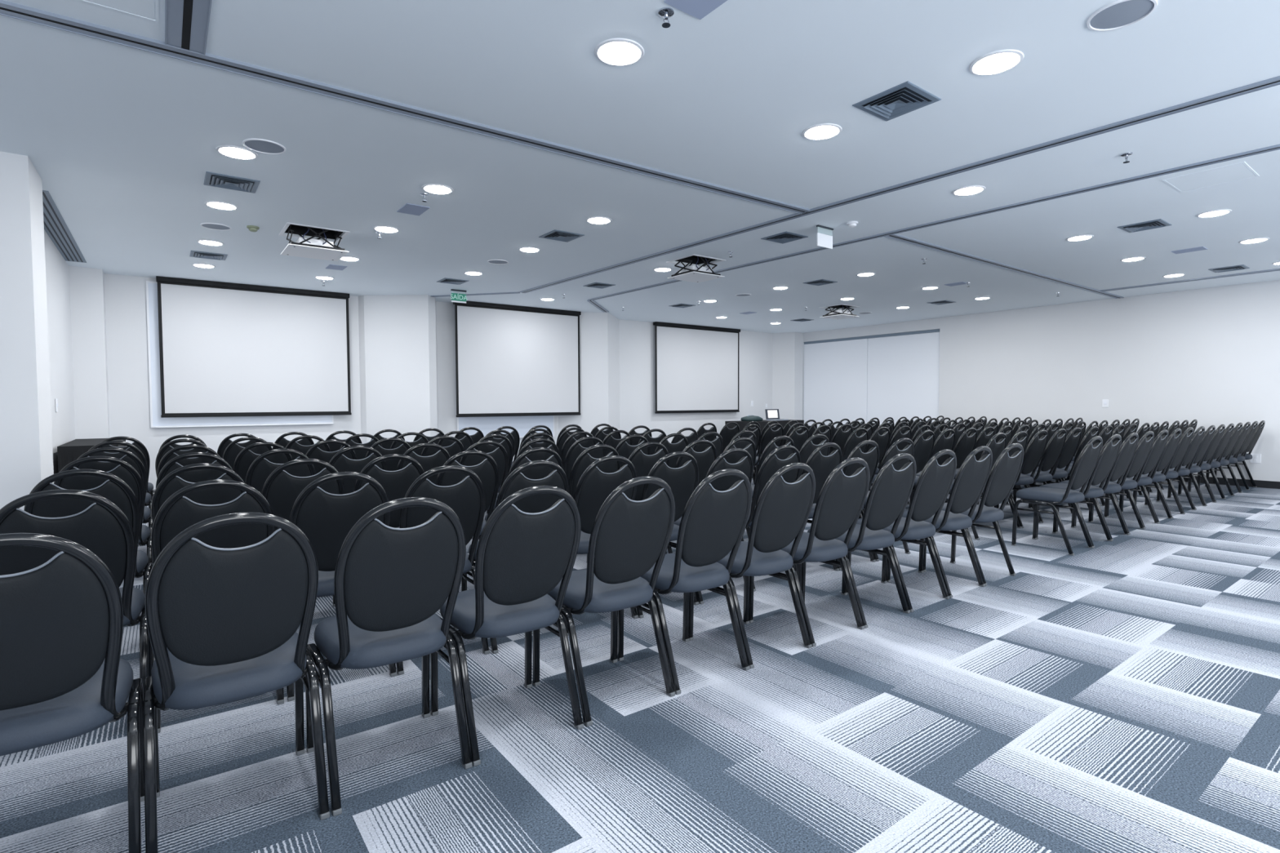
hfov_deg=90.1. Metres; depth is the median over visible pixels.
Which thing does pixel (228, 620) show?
banquet chair
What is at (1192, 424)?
banquet chair
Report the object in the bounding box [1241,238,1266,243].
diffuser
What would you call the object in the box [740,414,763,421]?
equipment bag
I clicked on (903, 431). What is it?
banquet chair
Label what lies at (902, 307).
recessed light
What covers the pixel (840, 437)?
banquet chair
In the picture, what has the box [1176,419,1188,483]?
banquet chair
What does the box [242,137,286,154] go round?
ceiling speaker
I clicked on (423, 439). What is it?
banquet chair
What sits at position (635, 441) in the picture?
banquet chair
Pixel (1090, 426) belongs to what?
banquet chair
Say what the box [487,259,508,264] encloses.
ceiling speaker
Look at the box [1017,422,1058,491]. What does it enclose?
banquet chair
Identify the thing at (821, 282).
ceiling vent
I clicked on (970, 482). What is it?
banquet chair
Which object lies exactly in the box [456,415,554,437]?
whiteboard
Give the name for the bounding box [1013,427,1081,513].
banquet chair
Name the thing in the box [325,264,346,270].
ceiling panel
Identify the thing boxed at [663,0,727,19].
ceiling panel
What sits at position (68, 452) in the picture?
covered table
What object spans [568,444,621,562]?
banquet chair
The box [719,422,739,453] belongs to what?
banquet chair
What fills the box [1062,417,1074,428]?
banquet chair
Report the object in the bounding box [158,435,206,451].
banquet chair
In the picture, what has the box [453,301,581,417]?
projection screen
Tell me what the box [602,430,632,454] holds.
banquet chair
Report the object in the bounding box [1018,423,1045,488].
banquet chair
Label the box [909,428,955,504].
banquet chair
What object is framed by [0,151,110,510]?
wall
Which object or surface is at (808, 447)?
banquet chair
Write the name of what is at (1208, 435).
banquet chair
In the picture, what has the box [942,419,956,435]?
banquet chair
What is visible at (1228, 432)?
banquet chair
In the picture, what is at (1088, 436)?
banquet chair
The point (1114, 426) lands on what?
banquet chair
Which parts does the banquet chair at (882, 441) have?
backrest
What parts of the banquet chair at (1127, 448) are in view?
leg, seat, leg, leg, frame, backrest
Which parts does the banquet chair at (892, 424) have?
backrest, frame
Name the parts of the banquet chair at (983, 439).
backrest, frame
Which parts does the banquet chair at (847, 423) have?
frame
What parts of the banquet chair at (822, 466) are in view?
seat, frame, backrest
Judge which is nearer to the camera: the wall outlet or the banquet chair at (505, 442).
the banquet chair at (505, 442)
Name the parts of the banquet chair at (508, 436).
backrest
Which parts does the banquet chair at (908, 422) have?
frame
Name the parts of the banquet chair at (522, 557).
leg, rail, leg, seat, frame, leg, backrest, leg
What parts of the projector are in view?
scissor arm, opening frame, plate, tray rail, scissor arm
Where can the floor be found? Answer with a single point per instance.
(1122, 695)
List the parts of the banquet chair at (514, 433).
backrest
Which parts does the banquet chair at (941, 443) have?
leg, frame, backrest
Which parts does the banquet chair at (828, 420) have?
frame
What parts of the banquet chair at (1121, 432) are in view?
backrest, frame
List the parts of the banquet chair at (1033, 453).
leg, seat, frame, leg, backrest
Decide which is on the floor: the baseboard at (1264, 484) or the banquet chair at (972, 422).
the banquet chair at (972, 422)
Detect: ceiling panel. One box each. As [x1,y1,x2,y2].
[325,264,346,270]
[396,203,430,215]
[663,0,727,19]
[740,311,755,314]
[943,281,966,286]
[1171,246,1207,253]
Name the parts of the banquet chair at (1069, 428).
backrest, frame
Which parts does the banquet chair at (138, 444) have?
backrest, seat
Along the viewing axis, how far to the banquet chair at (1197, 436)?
6.98 m
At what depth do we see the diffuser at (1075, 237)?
6.40 m
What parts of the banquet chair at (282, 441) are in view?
backrest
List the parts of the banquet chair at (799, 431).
backrest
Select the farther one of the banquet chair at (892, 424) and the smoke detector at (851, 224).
the banquet chair at (892, 424)
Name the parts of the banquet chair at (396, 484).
frame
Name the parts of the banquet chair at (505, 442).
backrest, frame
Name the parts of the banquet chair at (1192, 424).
backrest, frame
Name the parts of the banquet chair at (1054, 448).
leg, seat, frame, backrest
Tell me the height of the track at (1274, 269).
0.014 m
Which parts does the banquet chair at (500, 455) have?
backrest, frame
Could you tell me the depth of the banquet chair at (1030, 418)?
11.11 m
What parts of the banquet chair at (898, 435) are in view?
frame, backrest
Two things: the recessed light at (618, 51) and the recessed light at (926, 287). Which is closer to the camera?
the recessed light at (618, 51)
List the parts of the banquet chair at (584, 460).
backrest, frame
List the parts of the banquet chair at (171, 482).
backrest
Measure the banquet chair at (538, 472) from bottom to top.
0.949 m
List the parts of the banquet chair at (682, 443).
frame, backrest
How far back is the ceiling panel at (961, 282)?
8.91 m
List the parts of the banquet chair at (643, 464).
backrest, frame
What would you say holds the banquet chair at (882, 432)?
on the floor
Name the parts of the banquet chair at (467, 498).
leg, frame, backrest, seat, leg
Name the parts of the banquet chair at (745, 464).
seat, leg, frame, backrest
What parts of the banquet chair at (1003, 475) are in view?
leg, leg, seat, leg, frame, backrest, leg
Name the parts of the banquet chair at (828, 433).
backrest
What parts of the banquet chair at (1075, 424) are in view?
backrest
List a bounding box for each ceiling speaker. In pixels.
[200,222,231,230]
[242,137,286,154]
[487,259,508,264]
[735,293,751,296]
[858,311,871,314]
[1086,0,1157,31]
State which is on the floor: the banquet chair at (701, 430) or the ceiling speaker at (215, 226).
the banquet chair at (701, 430)
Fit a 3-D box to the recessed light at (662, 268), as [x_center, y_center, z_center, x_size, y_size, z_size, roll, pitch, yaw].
[0.280,-1.933,7.870,0.234,0.011,0.234,-2,3,-37]
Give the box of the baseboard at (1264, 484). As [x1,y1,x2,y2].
[1165,475,1279,488]
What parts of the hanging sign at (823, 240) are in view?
sign panel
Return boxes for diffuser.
[194,264,213,267]
[199,240,222,245]
[208,202,235,209]
[219,146,253,159]
[316,276,332,279]
[375,226,397,232]
[424,185,450,194]
[466,271,481,275]
[520,248,538,252]
[588,217,609,223]
[599,41,639,64]
[654,268,670,271]
[773,287,786,289]
[805,125,838,139]
[840,297,853,300]
[857,273,873,275]
[923,287,937,289]
[955,186,982,195]
[973,53,1018,74]
[1068,235,1091,240]
[1123,257,1143,261]
[1164,274,1183,277]
[1199,210,1228,217]
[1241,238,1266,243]
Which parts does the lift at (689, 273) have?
scissor arm, tray rail, opening frame, plate, scissor arm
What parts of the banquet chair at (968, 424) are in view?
backrest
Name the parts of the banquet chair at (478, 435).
frame, backrest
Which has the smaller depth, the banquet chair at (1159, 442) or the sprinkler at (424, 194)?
the sprinkler at (424, 194)
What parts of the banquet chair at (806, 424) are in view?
backrest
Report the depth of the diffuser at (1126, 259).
7.38 m
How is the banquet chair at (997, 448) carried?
on the floor
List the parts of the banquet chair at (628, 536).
leg, leg, seat, leg, frame, backrest, leg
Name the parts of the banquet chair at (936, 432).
backrest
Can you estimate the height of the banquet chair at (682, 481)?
0.949 m
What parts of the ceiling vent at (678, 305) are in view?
frame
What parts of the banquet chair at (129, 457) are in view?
backrest, seat, leg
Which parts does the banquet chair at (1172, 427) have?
backrest, frame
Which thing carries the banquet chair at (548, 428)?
on the floor
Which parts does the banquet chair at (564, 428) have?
backrest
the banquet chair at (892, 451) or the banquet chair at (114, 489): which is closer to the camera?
the banquet chair at (114, 489)
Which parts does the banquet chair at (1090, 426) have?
frame, backrest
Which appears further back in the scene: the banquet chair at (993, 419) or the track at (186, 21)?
the banquet chair at (993, 419)
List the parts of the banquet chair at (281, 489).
backrest, frame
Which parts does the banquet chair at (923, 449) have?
seat, backrest, frame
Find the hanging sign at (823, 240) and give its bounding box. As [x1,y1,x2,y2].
[816,224,833,248]
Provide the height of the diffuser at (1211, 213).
0.010 m
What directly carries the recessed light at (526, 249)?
in the ceiling
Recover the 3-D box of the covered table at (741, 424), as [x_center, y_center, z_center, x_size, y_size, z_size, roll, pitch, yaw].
[2.565,0.302,13.071,1.650,0.845,0.659,-2,3,-37]
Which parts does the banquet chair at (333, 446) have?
backrest, frame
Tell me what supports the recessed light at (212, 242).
in the ceiling
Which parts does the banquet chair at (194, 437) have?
backrest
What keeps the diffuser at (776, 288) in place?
attached to the recessed light at (775, 287)
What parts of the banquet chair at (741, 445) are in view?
backrest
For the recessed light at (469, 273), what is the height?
0.011 m
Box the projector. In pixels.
[278,222,350,261]
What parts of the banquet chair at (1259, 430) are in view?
seat, leg, frame, backrest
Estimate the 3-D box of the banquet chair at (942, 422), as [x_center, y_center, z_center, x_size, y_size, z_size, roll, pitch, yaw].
[5.099,0.312,11.171,0.434,0.949,0.573,-2,3,-37]
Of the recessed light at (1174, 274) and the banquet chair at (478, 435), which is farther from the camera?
the recessed light at (1174, 274)
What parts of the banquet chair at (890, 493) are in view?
leg, leg, seat, leg, frame, backrest, leg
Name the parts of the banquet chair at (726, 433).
frame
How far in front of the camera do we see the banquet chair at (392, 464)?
5.33 m
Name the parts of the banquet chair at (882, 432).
frame, backrest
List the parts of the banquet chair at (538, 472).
frame, backrest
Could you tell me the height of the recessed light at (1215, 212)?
0.011 m
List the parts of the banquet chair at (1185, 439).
leg, leg, seat, leg, frame, backrest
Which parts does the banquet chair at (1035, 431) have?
frame, backrest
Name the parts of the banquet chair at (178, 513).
leg, frame, backrest, leg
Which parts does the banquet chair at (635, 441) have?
backrest, frame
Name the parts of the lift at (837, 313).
scissor arm, tray rail, plate, opening frame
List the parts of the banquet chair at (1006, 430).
backrest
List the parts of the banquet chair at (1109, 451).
leg, leg, seat, leg, leg, frame, backrest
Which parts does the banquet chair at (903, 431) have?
backrest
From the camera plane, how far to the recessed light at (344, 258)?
7.20 m
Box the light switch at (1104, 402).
[1102,400,1108,407]
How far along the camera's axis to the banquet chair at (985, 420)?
11.76 m
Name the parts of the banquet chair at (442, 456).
frame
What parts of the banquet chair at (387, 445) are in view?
backrest, frame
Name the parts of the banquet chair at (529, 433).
backrest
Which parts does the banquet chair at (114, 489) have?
backrest, seat, leg, rail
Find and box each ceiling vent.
[42,190,86,262]
[189,250,227,260]
[203,171,260,193]
[436,277,468,284]
[538,229,584,242]
[583,282,614,288]
[669,303,694,307]
[760,231,808,243]
[790,318,813,321]
[802,279,837,285]
[852,80,941,120]
[928,300,955,304]
[1117,218,1172,232]
[1208,264,1249,272]
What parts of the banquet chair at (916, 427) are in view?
backrest, frame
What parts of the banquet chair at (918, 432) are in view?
backrest, frame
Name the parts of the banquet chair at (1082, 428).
backrest, frame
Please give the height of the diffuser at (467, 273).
0.010 m
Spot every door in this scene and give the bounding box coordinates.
[804,338,867,427]
[866,332,939,425]
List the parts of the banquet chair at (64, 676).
backrest, frame, seat, leg, rail, leg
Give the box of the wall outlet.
[1249,453,1261,463]
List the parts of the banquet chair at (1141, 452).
leg, seat, leg, leg, frame, backrest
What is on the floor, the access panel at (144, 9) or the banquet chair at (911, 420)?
the banquet chair at (911, 420)
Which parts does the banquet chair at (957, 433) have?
frame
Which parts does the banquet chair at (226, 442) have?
backrest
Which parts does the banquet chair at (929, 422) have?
frame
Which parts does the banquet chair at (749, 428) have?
frame, backrest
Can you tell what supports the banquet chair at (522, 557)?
on the floor
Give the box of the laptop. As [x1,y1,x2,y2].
[764,408,788,420]
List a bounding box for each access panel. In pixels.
[78,0,159,22]
[1162,161,1259,192]
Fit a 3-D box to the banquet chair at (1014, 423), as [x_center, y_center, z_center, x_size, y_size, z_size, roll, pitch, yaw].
[6.251,0.310,11.080,0.434,0.949,0.573,-2,3,-37]
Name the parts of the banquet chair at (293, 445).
backrest, frame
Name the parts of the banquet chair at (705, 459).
leg, frame, backrest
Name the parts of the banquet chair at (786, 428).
frame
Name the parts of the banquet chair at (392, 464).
frame, backrest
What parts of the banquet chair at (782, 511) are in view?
leg, leg, leg, seat, frame, backrest, leg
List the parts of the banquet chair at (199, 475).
backrest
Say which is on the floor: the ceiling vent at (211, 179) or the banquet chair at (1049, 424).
the banquet chair at (1049, 424)
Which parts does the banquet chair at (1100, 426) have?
backrest, frame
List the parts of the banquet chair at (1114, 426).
backrest, frame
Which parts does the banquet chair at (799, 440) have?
frame, backrest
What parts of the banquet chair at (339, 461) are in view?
frame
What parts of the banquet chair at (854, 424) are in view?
backrest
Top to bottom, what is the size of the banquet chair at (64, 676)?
0.949 m
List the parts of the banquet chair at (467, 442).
backrest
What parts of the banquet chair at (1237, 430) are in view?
leg, seat, leg, frame, backrest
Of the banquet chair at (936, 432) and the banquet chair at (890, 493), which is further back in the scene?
the banquet chair at (936, 432)
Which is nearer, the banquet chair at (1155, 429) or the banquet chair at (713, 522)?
the banquet chair at (713, 522)
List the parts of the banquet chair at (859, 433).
backrest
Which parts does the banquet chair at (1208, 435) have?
leg, leg, seat, leg, frame, backrest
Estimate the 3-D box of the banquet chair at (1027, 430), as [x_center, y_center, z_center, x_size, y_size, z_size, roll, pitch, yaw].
[4.386,0.445,7.771,0.434,0.949,0.573,-2,3,-37]
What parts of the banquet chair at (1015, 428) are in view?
frame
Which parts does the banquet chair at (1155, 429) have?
backrest, frame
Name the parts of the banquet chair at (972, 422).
backrest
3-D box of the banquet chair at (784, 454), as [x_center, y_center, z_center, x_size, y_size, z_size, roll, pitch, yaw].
[1.042,0.543,5.580,0.435,0.949,0.573,-2,3,-34]
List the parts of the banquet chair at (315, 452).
backrest, frame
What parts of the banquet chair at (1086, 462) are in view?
leg, rail, leg, seat, leg, frame, leg, backrest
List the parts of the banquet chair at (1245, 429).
leg, seat, leg, frame, backrest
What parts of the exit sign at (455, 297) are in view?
green panel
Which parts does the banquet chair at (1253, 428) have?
leg, seat, leg, frame, backrest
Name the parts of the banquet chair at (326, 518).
leg, seat, frame, backrest, leg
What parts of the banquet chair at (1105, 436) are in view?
frame, backrest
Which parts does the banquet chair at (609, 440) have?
backrest, frame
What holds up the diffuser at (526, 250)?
attached to the recessed light at (526, 249)
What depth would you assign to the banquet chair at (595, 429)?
8.53 m
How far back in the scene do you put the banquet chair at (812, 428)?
8.82 m
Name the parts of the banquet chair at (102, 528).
backrest, frame, seat, rail, leg, leg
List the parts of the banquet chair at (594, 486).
seat, frame, backrest, leg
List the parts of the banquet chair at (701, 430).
backrest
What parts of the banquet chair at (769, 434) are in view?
backrest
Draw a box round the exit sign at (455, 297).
[450,288,467,303]
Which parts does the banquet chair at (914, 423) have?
backrest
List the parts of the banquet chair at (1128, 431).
backrest, frame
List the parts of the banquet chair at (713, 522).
leg, leg, seat, leg, frame, backrest, leg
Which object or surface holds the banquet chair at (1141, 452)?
on the floor
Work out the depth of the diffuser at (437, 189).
4.87 m
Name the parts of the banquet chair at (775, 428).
backrest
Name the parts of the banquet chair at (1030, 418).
frame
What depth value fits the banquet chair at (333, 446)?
6.75 m
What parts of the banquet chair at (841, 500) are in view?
leg, leg, leg, seat, frame, backrest, leg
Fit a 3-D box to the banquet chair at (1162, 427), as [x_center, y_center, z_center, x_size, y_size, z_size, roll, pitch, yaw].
[6.883,0.395,8.783,0.434,0.949,0.573,-2,3,-37]
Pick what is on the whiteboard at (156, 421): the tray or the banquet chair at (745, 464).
the tray
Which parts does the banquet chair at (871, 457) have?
frame, backrest, leg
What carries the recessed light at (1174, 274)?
in the ceiling
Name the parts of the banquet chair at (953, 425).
backrest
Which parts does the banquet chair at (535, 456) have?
frame, backrest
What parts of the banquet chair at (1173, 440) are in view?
leg, leg, seat, leg, frame, backrest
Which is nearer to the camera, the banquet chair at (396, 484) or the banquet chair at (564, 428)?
the banquet chair at (396, 484)
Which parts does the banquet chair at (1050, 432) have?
backrest, frame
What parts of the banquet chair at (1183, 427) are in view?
frame, backrest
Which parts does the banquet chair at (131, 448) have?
backrest, seat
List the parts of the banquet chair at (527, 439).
frame, backrest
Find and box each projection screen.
[155,275,351,417]
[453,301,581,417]
[653,321,740,413]
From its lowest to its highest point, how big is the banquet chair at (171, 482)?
0.949 m
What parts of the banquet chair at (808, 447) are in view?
frame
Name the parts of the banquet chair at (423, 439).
backrest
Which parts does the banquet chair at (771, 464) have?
frame, backrest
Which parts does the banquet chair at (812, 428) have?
backrest, frame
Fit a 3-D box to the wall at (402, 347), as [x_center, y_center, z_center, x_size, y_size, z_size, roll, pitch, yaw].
[-1.571,-0.756,11.437,12.285,3.120,0.860,-2,3,-37]
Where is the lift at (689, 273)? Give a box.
[666,253,725,282]
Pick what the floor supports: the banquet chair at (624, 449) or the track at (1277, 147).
the banquet chair at (624, 449)
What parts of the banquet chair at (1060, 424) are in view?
backrest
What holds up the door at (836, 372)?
in the wall at (1211, 356)
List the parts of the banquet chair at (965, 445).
backrest, frame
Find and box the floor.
[0,477,1279,852]
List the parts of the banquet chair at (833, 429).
backrest, frame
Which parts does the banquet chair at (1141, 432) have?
backrest, frame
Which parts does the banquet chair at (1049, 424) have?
backrest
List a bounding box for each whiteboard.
[146,280,333,427]
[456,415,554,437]
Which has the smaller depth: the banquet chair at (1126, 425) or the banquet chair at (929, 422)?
the banquet chair at (1126, 425)
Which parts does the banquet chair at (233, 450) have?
backrest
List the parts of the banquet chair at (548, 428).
frame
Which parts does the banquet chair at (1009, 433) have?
backrest, frame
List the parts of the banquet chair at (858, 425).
backrest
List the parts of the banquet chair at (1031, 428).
frame, backrest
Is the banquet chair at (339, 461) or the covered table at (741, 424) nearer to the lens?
the banquet chair at (339, 461)
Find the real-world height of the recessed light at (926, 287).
0.011 m
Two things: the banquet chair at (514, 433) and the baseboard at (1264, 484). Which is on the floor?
the banquet chair at (514, 433)
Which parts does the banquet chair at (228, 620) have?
rail, leg, leg, seat, frame, backrest, leg, rail, leg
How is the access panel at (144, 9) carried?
attached to the ceiling
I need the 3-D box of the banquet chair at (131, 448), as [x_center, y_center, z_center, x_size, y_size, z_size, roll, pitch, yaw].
[-4.293,0.579,5.265,0.434,0.949,0.573,-2,3,-34]
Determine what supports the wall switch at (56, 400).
attached to the wall at (53, 340)
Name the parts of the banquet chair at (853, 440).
backrest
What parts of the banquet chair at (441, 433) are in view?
backrest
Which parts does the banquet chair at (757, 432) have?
backrest, frame, leg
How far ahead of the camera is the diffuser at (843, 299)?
10.17 m
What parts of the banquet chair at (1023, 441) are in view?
leg, backrest, frame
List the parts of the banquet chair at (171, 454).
backrest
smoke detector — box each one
[246,225,259,231]
[846,221,857,227]
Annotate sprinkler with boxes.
[375,231,382,238]
[419,192,429,202]
[657,6,674,27]
[1120,151,1133,163]
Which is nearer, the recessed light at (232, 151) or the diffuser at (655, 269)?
the recessed light at (232, 151)
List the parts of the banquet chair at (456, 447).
backrest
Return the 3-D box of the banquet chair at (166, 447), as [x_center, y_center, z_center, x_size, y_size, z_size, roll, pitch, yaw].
[-3.923,0.567,5.527,0.434,0.949,0.573,-2,3,-34]
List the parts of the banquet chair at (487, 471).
backrest, seat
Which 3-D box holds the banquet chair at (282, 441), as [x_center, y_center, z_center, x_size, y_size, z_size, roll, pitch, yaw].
[-3.670,0.520,6.739,0.434,0.949,0.573,-2,3,-34]
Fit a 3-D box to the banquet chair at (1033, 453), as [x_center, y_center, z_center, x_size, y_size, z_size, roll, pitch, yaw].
[3.754,0.499,6.440,0.434,0.949,0.573,-2,3,-37]
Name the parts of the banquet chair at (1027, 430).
frame, backrest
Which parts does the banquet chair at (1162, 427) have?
frame, backrest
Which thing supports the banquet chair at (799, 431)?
on the floor
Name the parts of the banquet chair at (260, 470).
backrest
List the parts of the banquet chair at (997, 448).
leg, backrest, frame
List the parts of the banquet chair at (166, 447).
backrest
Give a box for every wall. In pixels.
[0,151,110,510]
[104,273,773,489]
[772,280,1279,481]
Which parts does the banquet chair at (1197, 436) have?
leg, leg, seat, leg, frame, backrest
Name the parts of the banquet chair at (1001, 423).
frame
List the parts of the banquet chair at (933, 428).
backrest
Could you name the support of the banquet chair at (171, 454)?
on the floor
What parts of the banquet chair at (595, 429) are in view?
backrest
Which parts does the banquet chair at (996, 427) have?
backrest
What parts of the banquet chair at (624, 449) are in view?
frame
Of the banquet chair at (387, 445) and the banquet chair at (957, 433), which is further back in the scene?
the banquet chair at (957, 433)
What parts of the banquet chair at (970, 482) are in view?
leg, leg, seat, leg, frame, backrest, leg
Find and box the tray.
[155,422,333,427]
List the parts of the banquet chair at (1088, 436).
seat, frame, backrest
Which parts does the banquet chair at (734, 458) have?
backrest, frame, leg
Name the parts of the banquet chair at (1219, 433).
leg, leg, seat, leg, frame, backrest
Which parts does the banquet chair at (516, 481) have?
leg, seat, leg, frame, backrest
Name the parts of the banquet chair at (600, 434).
backrest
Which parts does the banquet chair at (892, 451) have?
seat, leg, frame, backrest, leg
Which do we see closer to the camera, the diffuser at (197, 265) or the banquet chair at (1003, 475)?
the banquet chair at (1003, 475)
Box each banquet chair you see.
[0,489,151,695]
[0,533,144,852]
[23,469,153,595]
[53,456,154,563]
[75,447,152,535]
[88,440,151,515]
[98,436,155,500]
[142,512,329,852]
[151,463,244,524]
[151,480,284,733]
[155,438,206,475]
[155,452,232,488]
[156,444,219,479]
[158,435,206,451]
[217,433,260,457]
[222,436,272,469]
[232,442,293,483]
[244,448,315,493]
[261,458,345,606]
[272,431,314,449]
[285,435,330,460]
[286,471,396,702]
[305,440,356,474]
[305,497,472,816]
[324,430,362,452]
[328,445,386,493]
[340,433,382,459]
[353,453,424,528]
[365,437,410,471]
[370,429,404,448]
[390,431,428,455]
[395,465,489,675]
[396,443,450,484]
[413,428,444,444]
[420,435,464,463]
[430,485,583,766]
[435,450,499,538]
[437,431,473,451]
[454,426,484,444]
[459,440,508,514]
[461,460,568,653]
[471,434,512,538]
[479,447,563,537]
[484,429,515,468]
[492,426,519,466]
[493,438,559,511]
[497,432,555,493]
[511,425,552,462]
[520,428,551,446]
[532,476,675,726]
[555,424,581,444]
[556,427,586,455]
[560,431,595,466]
[563,436,606,484]
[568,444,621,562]
[569,455,638,618]
[590,423,613,436]
[595,426,621,444]
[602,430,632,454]
[615,435,649,466]
[617,468,751,694]
[628,425,652,445]
[628,441,669,554]
[635,451,698,617]
[637,428,667,455]
[654,433,688,468]
[667,440,716,553]
[668,448,753,604]
[671,427,698,448]
[688,462,815,668]
[692,431,723,457]
[697,422,716,441]
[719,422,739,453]
[723,437,756,537]
[729,430,756,448]
[739,424,760,484]
[741,445,800,591]
[742,421,760,473]
[749,435,794,528]
[749,457,870,647]
[753,423,783,476]
[755,420,779,468]
[755,426,809,481]
[780,420,799,446]
[782,422,805,445]
[794,442,842,571]
[798,434,830,478]
[801,453,916,628]
[804,419,817,430]
[807,440,879,570]
[808,422,825,437]
[811,425,831,444]
[818,418,832,431]
[827,421,844,448]
[829,424,853,454]
[835,418,850,431]
[841,427,868,470]
[844,420,861,431]
[847,449,956,612]
[851,417,864,427]
[854,423,872,439]
[861,438,914,561]
[863,420,877,433]
[865,426,889,474]
[868,430,934,490]
[869,417,879,427]
[875,422,891,462]
[877,426,911,505]
[881,419,894,438]
[882,417,893,425]
[884,422,908,454]
[885,421,926,453]
[886,418,910,450]
[886,445,992,598]
[893,417,907,429]
[907,425,931,505]
[909,416,919,426]
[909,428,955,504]
[910,418,924,431]
[913,427,977,502]
[923,416,932,423]
[923,443,1023,586]
[926,417,937,429]
[926,420,941,432]
[933,423,948,442]
[934,415,944,424]
[940,417,951,431]
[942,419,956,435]
[945,432,1006,540]
[949,422,965,457]
[949,422,983,457]
[951,417,963,427]
[954,426,995,495]
[957,419,970,434]
[964,416,975,427]
[973,418,984,429]
[977,416,986,428]
[977,430,1048,528]
[980,431,1027,533]
[983,417,997,429]
[985,422,998,435]
[995,425,1012,506]
[996,417,1008,433]
[996,428,1066,523]
[997,421,1013,433]
[1006,424,1029,505]
[1009,417,1020,426]
[1011,420,1025,438]
[1011,435,1102,555]
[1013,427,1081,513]
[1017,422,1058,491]
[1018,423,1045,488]
[1021,417,1031,430]
[1025,419,1038,439]
[1031,426,1098,509]
[1036,434,1121,547]
[1037,422,1073,466]
[1038,419,1051,431]
[1043,421,1085,484]
[1050,425,1112,506]
[1051,418,1062,434]
[1055,420,1107,481]
[1056,421,1097,482]
[1057,432,1138,541]
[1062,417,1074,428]
[1069,419,1119,477]
[1071,424,1124,503]
[1072,417,1083,429]
[1075,431,1154,534]
[1092,429,1168,528]
[1107,428,1182,523]
[1115,423,1137,502]
[1118,418,1130,431]
[1122,426,1193,518]
[1129,418,1139,431]
[1133,422,1149,495]
[1135,426,1204,514]
[1137,422,1159,495]
[1148,425,1215,510]
[1151,421,1168,489]
[1160,424,1225,506]
[1161,420,1179,489]
[1170,423,1234,502]
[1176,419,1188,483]
[1181,422,1242,498]
[1185,419,1197,480]
[1190,422,1250,494]
[1199,421,1257,490]
[1208,420,1265,488]
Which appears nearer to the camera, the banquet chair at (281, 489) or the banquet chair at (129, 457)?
the banquet chair at (281, 489)
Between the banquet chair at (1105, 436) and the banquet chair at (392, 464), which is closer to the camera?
the banquet chair at (392, 464)
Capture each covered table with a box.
[57,438,125,472]
[724,419,804,448]
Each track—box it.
[0,0,812,213]
[164,0,211,54]
[431,292,519,297]
[519,75,1279,293]
[586,300,608,312]
[587,143,1279,300]
[884,233,1124,298]
[1099,268,1279,291]
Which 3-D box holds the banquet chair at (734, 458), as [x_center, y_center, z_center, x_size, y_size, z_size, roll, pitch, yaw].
[0.667,0.554,5.335,0.434,0.949,0.573,-2,3,-35]
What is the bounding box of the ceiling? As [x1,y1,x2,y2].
[0,0,1279,333]
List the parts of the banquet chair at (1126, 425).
backrest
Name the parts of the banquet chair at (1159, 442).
leg, leg, seat, leg, frame, backrest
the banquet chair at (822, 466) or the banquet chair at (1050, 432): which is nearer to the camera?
the banquet chair at (822, 466)
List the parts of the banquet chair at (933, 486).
leg, leg, seat, leg, frame, backrest, leg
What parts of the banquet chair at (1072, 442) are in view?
seat, leg, frame, backrest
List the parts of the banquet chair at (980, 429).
frame, backrest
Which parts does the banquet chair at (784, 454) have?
seat, frame, backrest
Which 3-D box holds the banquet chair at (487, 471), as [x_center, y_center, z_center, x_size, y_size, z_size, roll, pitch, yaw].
[-1.166,0.611,4.082,0.434,0.949,0.573,-2,3,-34]
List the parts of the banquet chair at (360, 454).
frame, backrest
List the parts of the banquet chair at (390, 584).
leg, rail, leg, seat, frame, backrest, leg, leg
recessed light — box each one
[191,263,215,267]
[196,239,224,245]
[204,200,238,209]
[215,145,257,159]
[314,275,333,279]
[340,256,359,261]
[373,225,399,232]
[421,183,453,194]
[464,271,483,275]
[518,246,540,252]
[540,297,555,300]
[586,216,612,224]
[594,37,644,66]
[653,266,671,271]
[702,299,717,302]
[768,308,782,311]
[772,286,788,289]
[801,123,841,140]
[840,297,854,300]
[856,272,875,275]
[896,306,910,308]
[921,286,938,289]
[951,185,986,195]
[968,48,1023,75]
[974,297,991,299]
[1066,234,1093,240]
[1120,256,1146,261]
[1162,273,1185,277]
[1195,208,1231,217]
[1238,237,1269,243]
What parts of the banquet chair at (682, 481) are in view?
leg, frame, backrest, seat, leg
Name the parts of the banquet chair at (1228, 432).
leg, seat, leg, frame, backrest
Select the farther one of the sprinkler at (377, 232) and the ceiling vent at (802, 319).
the ceiling vent at (802, 319)
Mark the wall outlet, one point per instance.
(1256, 458)
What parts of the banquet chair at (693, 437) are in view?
backrest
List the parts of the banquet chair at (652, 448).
frame, backrest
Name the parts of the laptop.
lid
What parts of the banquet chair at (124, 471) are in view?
backrest, seat, leg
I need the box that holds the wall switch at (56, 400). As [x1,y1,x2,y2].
[55,398,57,412]
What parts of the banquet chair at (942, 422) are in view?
frame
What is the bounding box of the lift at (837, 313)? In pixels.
[819,304,859,319]
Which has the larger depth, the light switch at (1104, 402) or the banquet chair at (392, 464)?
the light switch at (1104, 402)
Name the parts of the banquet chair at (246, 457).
backrest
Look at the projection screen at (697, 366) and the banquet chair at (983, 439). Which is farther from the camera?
the projection screen at (697, 366)
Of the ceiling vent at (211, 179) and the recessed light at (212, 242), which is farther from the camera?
the recessed light at (212, 242)
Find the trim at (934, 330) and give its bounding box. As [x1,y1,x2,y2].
[804,328,939,344]
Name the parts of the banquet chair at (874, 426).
frame, backrest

